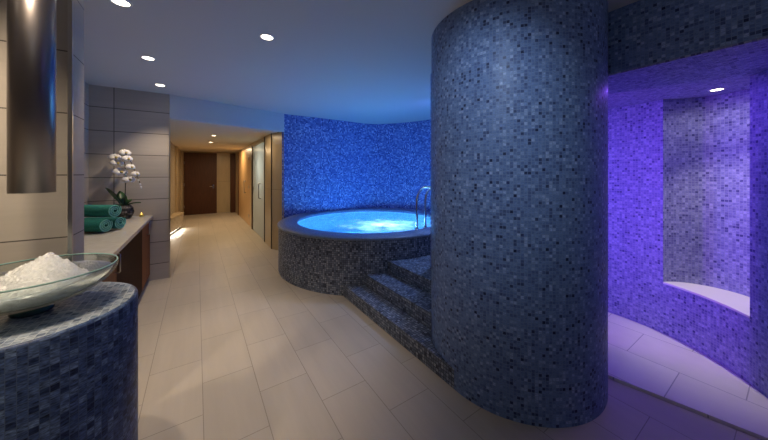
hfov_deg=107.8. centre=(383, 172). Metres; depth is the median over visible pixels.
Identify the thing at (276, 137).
wall
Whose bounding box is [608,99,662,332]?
wall
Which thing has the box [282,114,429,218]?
wall
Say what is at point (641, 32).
wall alcove header
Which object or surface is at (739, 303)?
seat ledge
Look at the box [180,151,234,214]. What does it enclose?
wall
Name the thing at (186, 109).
wall header
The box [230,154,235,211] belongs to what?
door
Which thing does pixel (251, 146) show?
trim
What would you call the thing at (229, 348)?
floor
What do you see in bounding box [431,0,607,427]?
column
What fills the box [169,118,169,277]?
trim
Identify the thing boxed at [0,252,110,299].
crushed ice
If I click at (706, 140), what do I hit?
wall niche
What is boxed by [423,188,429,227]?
handrail
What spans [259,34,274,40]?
recessed light
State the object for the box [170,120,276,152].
ceiling
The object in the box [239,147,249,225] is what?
door
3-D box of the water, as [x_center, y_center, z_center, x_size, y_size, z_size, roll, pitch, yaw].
[-0.262,1.181,4.984,2.472,0.659,2.472,0,0,-34]
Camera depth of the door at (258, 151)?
6.91 m
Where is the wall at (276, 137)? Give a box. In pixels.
[235,132,283,249]
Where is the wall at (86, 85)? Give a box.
[84,81,88,217]
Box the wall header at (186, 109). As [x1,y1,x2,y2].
[170,95,283,131]
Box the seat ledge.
[663,282,749,317]
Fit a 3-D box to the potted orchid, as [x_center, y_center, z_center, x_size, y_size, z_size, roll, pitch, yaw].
[-3.415,0.142,3.694,0.402,0.916,0.218,0,0,-26]
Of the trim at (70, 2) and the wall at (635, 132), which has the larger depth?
the wall at (635, 132)
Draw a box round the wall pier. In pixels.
[0,0,83,271]
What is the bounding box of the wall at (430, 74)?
[430,74,430,266]
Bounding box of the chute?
[7,0,55,193]
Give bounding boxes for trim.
[68,0,72,260]
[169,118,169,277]
[238,146,252,228]
[264,133,271,248]
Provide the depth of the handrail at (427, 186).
3.96 m
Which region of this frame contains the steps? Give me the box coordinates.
[343,255,453,387]
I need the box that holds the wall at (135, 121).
[89,84,169,280]
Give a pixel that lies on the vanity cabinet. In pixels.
(133, 267)
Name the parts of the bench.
seat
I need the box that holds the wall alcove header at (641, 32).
[608,0,767,73]
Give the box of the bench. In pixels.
[170,212,183,235]
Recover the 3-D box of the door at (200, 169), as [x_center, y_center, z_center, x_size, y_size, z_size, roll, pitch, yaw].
[-6.811,0.390,10.404,1.032,2.280,0.131,0,0,-34]
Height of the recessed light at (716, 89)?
0.004 m
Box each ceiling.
[84,0,638,123]
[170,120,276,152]
[608,36,767,108]
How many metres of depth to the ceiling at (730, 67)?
2.02 m
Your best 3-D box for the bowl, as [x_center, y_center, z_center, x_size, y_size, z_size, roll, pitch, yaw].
[-1.347,0.452,1.073,0.480,0.157,0.480,0,0,-34]
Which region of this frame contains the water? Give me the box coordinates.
[298,211,429,232]
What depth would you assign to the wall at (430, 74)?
3.26 m
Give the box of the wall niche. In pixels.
[663,89,749,296]
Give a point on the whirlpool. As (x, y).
(324, 252)
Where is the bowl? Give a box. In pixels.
[0,253,118,318]
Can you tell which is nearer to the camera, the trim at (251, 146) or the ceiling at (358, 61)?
the ceiling at (358, 61)
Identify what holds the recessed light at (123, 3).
in the ceiling at (358, 61)
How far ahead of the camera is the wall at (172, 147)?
7.56 m
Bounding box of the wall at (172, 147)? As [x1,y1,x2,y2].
[170,141,174,216]
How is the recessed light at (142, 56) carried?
in the ceiling at (358, 61)
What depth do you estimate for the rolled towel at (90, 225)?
2.76 m
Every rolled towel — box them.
[84,205,121,216]
[84,217,125,228]
[84,219,112,231]
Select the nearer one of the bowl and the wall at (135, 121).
the bowl
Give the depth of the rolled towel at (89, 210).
2.82 m
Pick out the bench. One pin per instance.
(176, 219)
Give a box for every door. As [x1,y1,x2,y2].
[184,152,216,214]
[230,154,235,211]
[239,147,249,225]
[253,142,263,239]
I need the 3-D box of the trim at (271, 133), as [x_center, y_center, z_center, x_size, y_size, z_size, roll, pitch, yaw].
[-2.464,0.365,5.933,0.012,2.330,0.705,0,0,-34]
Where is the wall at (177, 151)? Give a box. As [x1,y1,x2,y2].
[175,146,179,212]
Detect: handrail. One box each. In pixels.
[414,185,429,229]
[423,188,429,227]
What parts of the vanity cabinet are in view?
cabinet door, door handle, cabinet door, cabinet door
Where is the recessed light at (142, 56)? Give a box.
[140,55,155,60]
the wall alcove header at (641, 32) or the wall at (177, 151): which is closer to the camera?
the wall alcove header at (641, 32)
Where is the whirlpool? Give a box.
[277,208,429,295]
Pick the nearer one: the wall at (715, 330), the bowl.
the bowl
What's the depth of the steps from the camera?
2.85 m
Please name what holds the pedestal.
on the floor
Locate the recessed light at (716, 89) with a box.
[708,88,725,91]
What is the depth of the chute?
1.03 m
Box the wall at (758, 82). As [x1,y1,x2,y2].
[750,69,767,397]
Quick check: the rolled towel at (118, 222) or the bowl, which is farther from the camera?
the rolled towel at (118, 222)
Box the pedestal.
[0,282,137,439]
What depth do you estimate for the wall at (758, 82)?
1.94 m
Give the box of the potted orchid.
[106,149,141,218]
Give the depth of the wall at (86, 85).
3.56 m
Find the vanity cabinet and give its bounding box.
[102,221,149,298]
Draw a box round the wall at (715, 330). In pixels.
[663,284,749,383]
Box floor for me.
[138,212,767,439]
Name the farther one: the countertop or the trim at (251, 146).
the trim at (251, 146)
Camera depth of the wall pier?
1.38 m
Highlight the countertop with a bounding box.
[84,215,152,259]
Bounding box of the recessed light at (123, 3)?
[109,0,132,7]

